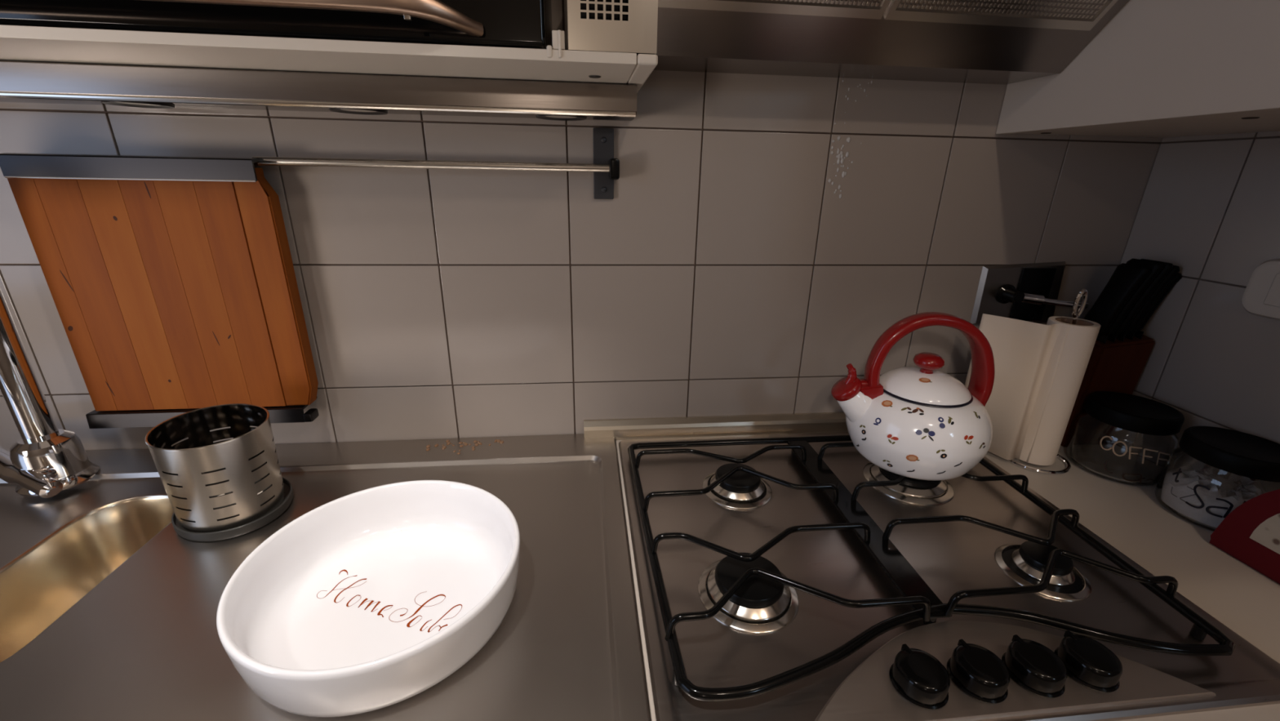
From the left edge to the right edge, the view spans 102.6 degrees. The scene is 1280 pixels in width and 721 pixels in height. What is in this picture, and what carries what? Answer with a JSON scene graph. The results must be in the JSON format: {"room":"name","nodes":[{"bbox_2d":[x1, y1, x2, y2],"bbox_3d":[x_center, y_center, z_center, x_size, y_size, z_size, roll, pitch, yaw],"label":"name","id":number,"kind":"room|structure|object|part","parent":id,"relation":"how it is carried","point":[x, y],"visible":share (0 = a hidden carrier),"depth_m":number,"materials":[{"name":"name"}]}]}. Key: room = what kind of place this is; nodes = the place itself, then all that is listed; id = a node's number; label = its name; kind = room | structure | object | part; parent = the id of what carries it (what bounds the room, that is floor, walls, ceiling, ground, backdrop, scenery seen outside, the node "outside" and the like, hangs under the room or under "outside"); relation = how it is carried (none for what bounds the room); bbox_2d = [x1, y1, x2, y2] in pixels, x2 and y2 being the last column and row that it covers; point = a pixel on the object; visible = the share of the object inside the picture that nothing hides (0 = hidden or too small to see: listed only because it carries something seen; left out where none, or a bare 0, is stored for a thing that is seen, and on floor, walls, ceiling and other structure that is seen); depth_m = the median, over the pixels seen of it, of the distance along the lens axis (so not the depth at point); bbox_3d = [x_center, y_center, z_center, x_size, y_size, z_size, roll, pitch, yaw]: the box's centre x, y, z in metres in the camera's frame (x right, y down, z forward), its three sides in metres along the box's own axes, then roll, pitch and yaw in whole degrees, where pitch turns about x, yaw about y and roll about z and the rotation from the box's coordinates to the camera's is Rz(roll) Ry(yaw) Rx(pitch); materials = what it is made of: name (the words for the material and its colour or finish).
{"room":"kitchen","nodes":[
{"label":"kitchen","id":0,"kind":"room"},
{"bbox_2d":[0,0,1162,451],"bbox_3d":[-0.443,-0.274,0.779,2.600,2.650,0.104,-1,20,-6],"label":"wall","id":1,"kind":"structure","parent":0,"point":[724,272],"depth_m":0.81,"materials":[{"name":"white tile"}]},
{"bbox_2d":[85,404,319,428],"bbox_3d":[-0.667,0.080,0.800,0.313,0.024,0.050,-1,20,-6],"label":"ledge","id":2,"kind":"object","parent":1,"relation":"attached to","point":[294,413],"visible":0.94,"depth_m":0.77,"materials":[{"name":"grey metal"}]},
{"bbox_2d":[7,168,318,411],"bbox_3d":[-0.658,-0.094,0.734,0.308,0.346,0.024,-1,20,-6],"label":"chopping board","id":3,"kind":"object","parent":2,"relation":"on","point":[166,294],"visible":0.92,"depth_m":0.72,"materials":[{"name":"brown wood"}]},
{"bbox_2d":[0,127,619,199],"bbox_3d":[-0.413,-0.274,0.696,0.771,0.098,0.056,-1,20,-6],"label":"wall rail","id":4,"kind":"object","parent":1,"relation":"attached to","point":[605,168],"visible":1,"depth_m":0.66,"materials":[{"name":"silver metal"}]},
{"bbox_3d":[-0.277,-0.273,0.715,0.485,0.012,0.012,-1,20,-6],"label":"rod","id":5,"kind":"part","parent":4,"relation":"part of","materials":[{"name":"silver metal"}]},
{"bbox_3d":[-0.038,-0.278,0.746,0.015,0.029,0.032,-1,20,-6],"label":"rod","id":6,"kind":"part","parent":4,"relation":"part of","materials":[{"name":"black plastic"}]},
{"bbox_2d":[0,24,657,93],"bbox_3d":[-0.804,-0.341,0.542,1.634,0.029,0.214,-1,20,-6],"label":"wall shelf","id":7,"kind":"object","parent":1,"relation":"attached to","point":[17,42],"visible":0.81,"depth_m":0.53,"materials":[{"name":"beige"}]},
{"bbox_2d":[0,0,552,48],"bbox_3d":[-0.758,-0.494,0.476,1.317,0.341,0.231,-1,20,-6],"label":"microwave","id":8,"kind":"object","parent":7,"relation":"on","point":[515,24],"visible":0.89,"depth_m":0.50,"materials":[{"name":"black glass"}]},
{"bbox_3d":[-0.782,-0.333,0.436,1.256,0.040,0.052,-1,20,-6],"label":"handle","id":9,"kind":"part","parent":8,"relation":"part of","materials":[{"name":"silver metal"}]},
{"bbox_2d":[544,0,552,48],"bbox_3d":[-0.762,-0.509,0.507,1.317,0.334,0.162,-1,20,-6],"label":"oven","id":10,"kind":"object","parent":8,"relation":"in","point":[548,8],"depth_m":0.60,"materials":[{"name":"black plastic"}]},
{"bbox_2d":[0,60,637,120],"bbox_3d":[-0.816,-0.329,0.608,1.624,0.037,0.097,-1,20,-6],"label":"light bar","id":11,"kind":"object","parent":7,"relation":"attached to","point":[20,82],"visible":1,"depth_m":0.61,"materials":[{"name":"silver metal"}]},
{"bbox_2d":[567,0,657,55],"bbox_3d":[-0.037,-0.399,0.602,0.091,0.100,0.194,-1,20,-6],"label":"vent panel","id":12,"kind":"object","parent":7,"relation":"on","point":[625,26],"visible":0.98,"depth_m":0.52,"materials":[{"name":"beige plastic"}]},
{"bbox_2d":[583,411,848,439],"bbox_3d":[0.365,0.115,0.947,0.932,0.034,0.018,-1,20,-6],"label":"trim","id":13,"kind":"structure","parent":1,"relation":"attached to","point":[816,422],"depth_m":0.92,"materials":[{"name":"silver metal"}]},
{"bbox_2d":[828,80,872,198],"bbox_3d":[0.319,-0.347,0.783,0.050,0.191,0.003,-1,20,-6],"label":"grease splashes","id":14,"kind":"object","parent":1,"relation":"attached to","point":[840,155],"visible":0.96,"depth_m":0.79,"materials":[{"name":"grey"}]},
{"bbox_2d":[653,0,1129,84],"bbox_3d":[0.305,-0.639,0.462,0.563,0.620,0.396,-1,20,-6],"label":"range hood","id":15,"kind":"object","parent":1,"relation":"attached to","point":[984,42],"visible":1,"depth_m":0.63,"materials":[{"name":"silver metal"}]},
{"bbox_3d":[0.164,-0.457,0.453,0.268,0.203,0.224,-1,20,-6],"label":"filter frame","id":16,"kind":"part","parent":15,"relation":"part of","materials":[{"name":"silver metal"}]},
{"bbox_3d":[0.164,-0.458,0.453,0.255,0.186,0.206,-1,20,-6],"label":"filter plate","id":17,"kind":"part","parent":15,"relation":"part of","materials":[{"name":"silver metal"}]},
{"bbox_3d":[0.435,-0.462,0.481,0.268,0.203,0.224,-1,20,-6],"label":"filter frame","id":18,"kind":"part","parent":15,"relation":"part of","materials":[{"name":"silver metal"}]},
{"bbox_3d":[0.435,-0.464,0.482,0.255,0.186,0.206,-1,20,-6],"label":"filter plate","id":19,"kind":"part","parent":15,"relation":"part of","materials":[{"name":"silver metal"}]},
{"bbox_2d":[969,261,1088,324],"bbox_3d":[0.675,-0.110,0.881,0.168,0.112,0.055,-1,20,-6],"label":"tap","id":20,"kind":"object","parent":1,"relation":"attached to","point":[1029,292],"visible":0.8,"depth_m":0.89,"materials":[{"name":"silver metal"}]},
{"bbox_3d":[0.689,-0.115,0.900,0.062,0.094,0.004,-1,20,-6],"label":"black panel","id":21,"kind":"part","parent":20,"relation":"part of","materials":[{"name":"black plastic"}]},
{"bbox_3d":[0.718,-0.099,0.874,0.084,0.018,0.013,2,20,2],"label":"lever","id":22,"kind":"part","parent":20,"relation":"part of","materials":[{"name":"silver metal"}]},
{"bbox_2d":[1118,130,1279,447],"bbox_3d":[0.963,-0.087,0.340,0.104,2.650,1.350,-1,20,-6],"label":"wall","id":23,"kind":"structure","parent":0,"point":[1209,208],"depth_m":0.77,"materials":[{"name":"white tile"}]},
{"bbox_2d":[995,0,1279,137],"bbox_3d":[0.749,-0.563,0.380,0.295,0.690,0.696,-1,20,-6],"label":"upper cabinet","id":24,"kind":"object","parent":23,"relation":"attached to","point":[1157,68],"visible":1,"depth_m":0.58,"materials":[{"name":"beige"}]},
{"bbox_2d":[1241,258,1279,319],"bbox_3d":[0.867,-0.085,0.663,0.019,0.078,0.132,-1,20,-6],"label":"wall socket","id":25,"kind":"object","parent":23,"relation":"attached to","point":[1261,295],"visible":1,"depth_m":0.70,"materials":[{"name":"beige plastic"}]},
{"bbox_2d":[1263,272,1279,306],"bbox_3d":[0.859,-0.085,0.662,0.003,0.043,0.072,-1,20,-6],"label":"switch plate","id":26,"kind":"object","parent":25,"relation":"attached to","point":[1271,280],"depth_m":0.69,"materials":[{"name":"beige plastic"}]},
{"bbox_3d":[0.800,1.561,-0.172,5.000,0.100,3.400,-1,20,-6],"label":"floor","id":27,"kind":"structure","parent":0,"visible":0},
{"bbox_3d":[-0.373,0.690,0.751,2.496,0.860,0.620,-1,20,-6],"label":"base cabinet","id":28,"kind":"object","parent":27,"relation":"on","visible":0},
{"bbox_2d":[615,439,1279,720],"bbox_3d":[0.430,0.247,0.694,0.892,0.040,0.596,-1,20,-6],"label":"countertop","id":29,"kind":"structure","parent":28,"relation":"on","point":[1131,518],"depth_m":0.65,"materials":[{"name":"beige laminate"}]},
{"bbox_2d":[0,433,650,720],"bbox_3d":[-0.812,0.310,0.576,1.602,0.139,0.596,-1,20,-6],"label":"sink","id":30,"kind":"object","parent":29,"relation":"in","point":[108,612],"visible":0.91,"depth_m":0.58,"materials":[{"name":"silver metal"}]},
{"bbox_2d":[0,287,99,497],"bbox_3d":[-0.847,-0.013,0.631,0.145,0.430,0.245,-13,25,-34],"label":"faucet","id":31,"kind":"object","parent":30,"relation":"on","point":[47,460],"visible":1,"depth_m":0.70,"materials":[{"name":"silver metal"}]},
{"bbox_3d":[-0.837,-0.026,0.591,0.035,0.378,0.202,-1,20,-6],"label":"spout","id":32,"kind":"part","parent":31,"relation":"part of","materials":[{"name":"silver metal"}]},
{"bbox_3d":[-0.877,0.149,0.716,0.190,0.051,0.033,8,21,18],"label":"lever","id":33,"kind":"part","parent":31,"relation":"part of","materials":[{"name":"silver metal"}]},
{"bbox_2d":[0,495,173,662],"bbox_3d":[-0.675,0.305,0.609,0.130,0.129,0.306,-1,20,-6],"label":"basin","id":34,"kind":"object","parent":30,"relation":"in","point":[46,580],"depth_m":0.65,"materials":[{"name":"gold metal"}]},
{"bbox_2d":[144,403,293,541],"bbox_3d":[-0.550,0.143,0.679,0.136,0.130,0.136,-1,20,-6],"label":"holder","id":35,"kind":"object","parent":30,"relation":"on","point":[236,486],"visible":1,"depth_m":0.65,"materials":[{"name":"silver metal"}]},
{"bbox_3d":[-0.551,0.197,0.699,0.136,0.014,0.136,-1,20,-6],"label":"dish","id":36,"kind":"part","parent":35,"relation":"part of","materials":[{"name":"grey plastic"}]},
{"bbox_2d":[216,480,519,716],"bbox_3d":[-0.264,0.231,0.539,0.272,0.071,0.272,-1,20,-6],"label":"bowl","id":37,"kind":"object","parent":30,"relation":"on","point":[369,599],"visible":1,"depth_m":0.54,"materials":[{"name":"white ceramic"}]},
{"bbox_2d":[426,439,503,454],"bbox_3d":[-0.293,0.144,0.858,0.126,0.004,0.051,-1,20,-6],"label":"crumbs","id":38,"kind":"object","parent":30,"relation":"on","point":[447,441],"visible":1,"depth_m":0.86,"materials":[{"name":"brown food"}]},
{"bbox_2d":[618,431,1279,720],"bbox_3d":[0.294,0.211,0.678,0.612,0.035,0.525,-1,20,-6],"label":"gas hob","id":39,"kind":"object","parent":29,"relation":"in","point":[958,667],"visible":0.84,"depth_m":0.55,"materials":[{"name":"silver metal"}]},
{"bbox_3d":[0.144,0.188,0.762,0.103,0.005,0.103,12,23,27],"label":"burner","id":40,"kind":"part","parent":39,"relation":"part of","materials":[{"name":"silver metal"}]},
{"bbox_3d":[0.120,0.257,0.573,0.111,0.005,0.111,-5,21,-15],"label":"burner","id":41,"kind":"part","parent":39,"relation":"part of","materials":[{"name":"silver metal"}]},
{"bbox_3d":[0.412,0.183,0.791,0.127,0.005,0.127,0,20,-3],"label":"burner","id":42,"kind":"part","parent":39,"relation":"part of","materials":[{"name":"silver metal"}]},
{"bbox_3d":[0.252,0.283,0.461,0.048,0.022,0.048,-1,20,-6],"label":"knob","id":43,"kind":"part","parent":39,"relation":"part of","materials":[{"name":"black plastic"}]},
{"bbox_2d":[627,435,1235,701],"bbox_3d":[0.284,0.204,0.667,0.567,0.046,0.444,-1,20,-6],"label":"grate","id":44,"kind":"object","parent":39,"relation":"on","point":[926,606],"visible":0.86,"depth_m":0.56,"materials":[{"name":"black metal"}]},
{"bbox_2d":[831,311,995,480],"bbox_3d":[0.404,0.038,0.737,0.190,0.220,0.195,-18,27,-42],"label":"kettle","id":45,"kind":"object","parent":44,"relation":"on","point":[922,422],"visible":1,"depth_m":0.69,"materials":[{"name":"white ceramic"}]},
{"bbox_3d":[0.320,0.065,0.745,0.070,0.067,0.054,-1,20,-6],"label":"spout","id":46,"kind":"part","parent":45,"relation":"part of","materials":[{"name":"white ceramic"}]},
{"bbox_3d":[0.327,0.044,0.740,0.036,0.031,0.034,2,20,1],"label":"handle mount","id":47,"kind":"part","parent":45,"relation":"part of","materials":[{"name":"red plastic"}]},
{"bbox_2d":[856,400,985,474],"bbox_3d":[0.380,0.107,0.692,0.154,0.089,0.055,8,21,19],"label":"print","id":48,"kind":"object","parent":45,"relation":"attached to","point":[900,437],"depth_m":0.68,"materials":[{"name":"multicoloured"}]},
{"bbox_3d":[0.406,0.028,0.731,0.120,0.026,0.120,-1,20,-6],"label":"lid","id":49,"kind":"part","parent":45,"relation":"part of","materials":[{"name":"white ceramic"}]},
{"bbox_3d":[0.406,0.004,0.722,0.040,0.028,0.040,-1,20,-6],"label":"lid knob","id":50,"kind":"part","parent":45,"relation":"part of","materials":[{"name":"red plastic"}]},
{"bbox_3d":[0.409,0.000,0.719,0.172,0.135,0.059,-1,20,-6],"label":"handle","id":51,"kind":"part","parent":45,"relation":"part of","materials":[{"name":"red plastic"}]},
{"bbox_2d":[919,375,956,382],"bbox_3d":[0.420,0.027,0.716,0.076,0.010,0.014,-7,22,-21],"label":"print","id":52,"kind":"object","parent":45,"relation":"on","point":[922,379],"depth_m":0.71,"materials":[{"name":"brown"}]},
{"bbox_3d":[0.309,0.282,0.467,0.048,0.022,0.048,-1,20,-6],"label":"knob","id":53,"kind":"part","parent":39,"relation":"part of","materials":[{"name":"black plastic"}]},
{"bbox_3d":[0.324,0.290,0.489,0.391,0.008,0.098,-1,20,-6],"label":"control panel","id":54,"kind":"part","parent":39,"relation":"part of","materials":[{"name":"silver metal"}]},
{"bbox_3d":[0.364,0.281,0.472,0.048,0.022,0.048,-1,20,-6],"label":"knob","id":55,"kind":"part","parent":39,"relation":"part of","materials":[{"name":"black plastic"}]},
{"bbox_3d":[0.480,0.249,0.613,0.095,0.005,0.095,-5,21,-15],"label":"burner","id":56,"kind":"part","parent":39,"relation":"part of","materials":[{"name":"silver metal"}]},
{"bbox_3d":[0.419,0.280,0.478,0.048,0.022,0.048,-1,20,-6],"label":"knob","id":57,"kind":"part","parent":39,"relation":"part of","materials":[{"name":"black plastic"}]},
{"bbox_2d":[1004,288,1088,474],"bbox_3d":[0.668,0.029,0.819,0.102,0.292,0.102,-1,20,-6],"label":"paper towel holder","id":58,"kind":"object","parent":29,"relation":"on","point":[1075,315],"visible":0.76,"depth_m":0.82,"materials":[{"name":"silver metal"}]},
{"bbox_2d":[964,313,1100,465],"bbox_3d":[0.622,0.047,0.833,0.146,0.234,0.063,6,20,12],"label":"paper towel roll","id":59,"kind":"object","parent":58,"relation":"on","point":[1040,369],"visible":0.91,"depth_m":0.81,"materials":[{"name":"beige paper"}]},
{"bbox_3d":[0.662,0.048,0.823,0.005,0.248,0.005,-10,23,-27],"label":"rod","id":60,"kind":"part","parent":58,"relation":"part of","materials":[{"name":"silver metal"}]},
{"bbox_2d":[1060,330,1155,446],"bbox_3d":[0.798,0.041,0.912,0.103,0.212,0.083,-1,20,-6],"label":"knife block","id":61,"kind":"object","parent":29,"relation":"on","point":[1117,362],"visible":0.44,"depth_m":0.86,"materials":[{"name":"brown wood"}]},
{"bbox_2d":[1083,262,1151,337],"bbox_3d":[0.781,-0.092,0.849,0.041,0.134,0.066,-11,23,-30],"label":"kitchen knife","id":62,"kind":"object","parent":61,"relation":"in","point":[1126,279],"visible":0.74,"depth_m":0.84,"materials":[{"name":"black plastic"}]},
{"bbox_2d":[1104,257,1164,335],"bbox_3d":[0.798,-0.097,0.850,0.043,0.140,0.070,-11,23,-30],"label":"kitchen knife","id":63,"kind":"object","parent":61,"relation":"in","point":[1156,268],"visible":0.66,"depth_m":0.82,"materials":[{"name":"black plastic"}]},
{"bbox_2d":[1114,258,1173,334],"bbox_3d":[0.814,-0.098,0.850,0.043,0.138,0.070,-11,23,-30],"label":"kitchen knife","id":64,"kind":"object","parent":61,"relation":"in","point":[1167,268],"visible":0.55,"depth_m":0.83,"materials":[{"name":"black plastic"}]},
{"bbox_2d":[1124,265,1179,333],"bbox_3d":[0.829,-0.097,0.853,0.042,0.133,0.069,-11,23,-30],"label":"kitchen knife","id":65,"kind":"object","parent":61,"relation":"in","point":[1175,269],"visible":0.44,"depth_m":0.83,"materials":[{"name":"black plastic"}]},
{"bbox_2d":[1132,272,1182,333],"bbox_3d":[0.843,-0.092,0.856,0.039,0.119,0.062,-11,23,-30],"label":"kitchen knife","id":66,"kind":"object","parent":61,"relation":"in","point":[1178,277],"visible":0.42,"depth_m":0.83,"materials":[{"name":"black plastic"}]},
{"bbox_2d":[1066,391,1184,485],"bbox_3d":[0.779,0.123,0.828,0.122,0.114,0.122,-1,20,-6],"label":"jar","id":67,"kind":"object","parent":29,"relation":"on","point":[1126,438],"visible":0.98,"depth_m":0.79,"materials":[{"name":"clear glass"}]},
{"bbox_3d":[0.780,0.082,0.813,0.114,0.026,0.114,-1,20,-6],"label":"lid","id":68,"kind":"part","parent":67,"relation":"part of","materials":[{"name":"black plastic"}]},
{"bbox_2d":[1154,426,1279,531],"bbox_3d":[0.814,0.166,0.713,0.120,0.114,0.120,-1,20,-6],"label":"jar","id":69,"kind":"object","parent":29,"relation":"on","point":[1213,471],"visible":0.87,"depth_m":0.69,"materials":[{"name":"clear glass"}]},
{"bbox_3d":[0.815,0.124,0.697,0.112,0.026,0.112,-1,20,-6],"label":"lid","id":70,"kind":"part","parent":69,"relation":"part of","materials":[{"name":"black plastic"}]},
{"bbox_2d":[1208,488,1279,583],"bbox_3d":[0.778,0.211,0.539,0.041,0.147,0.240,-1,20,-6],"label":"napkin holder","id":71,"kind":"object","parent":29,"relation":"on","point":[1250,533],"visible":1,"depth_m":0.62,"materials":[{"name":"red plastic"}]}
]}

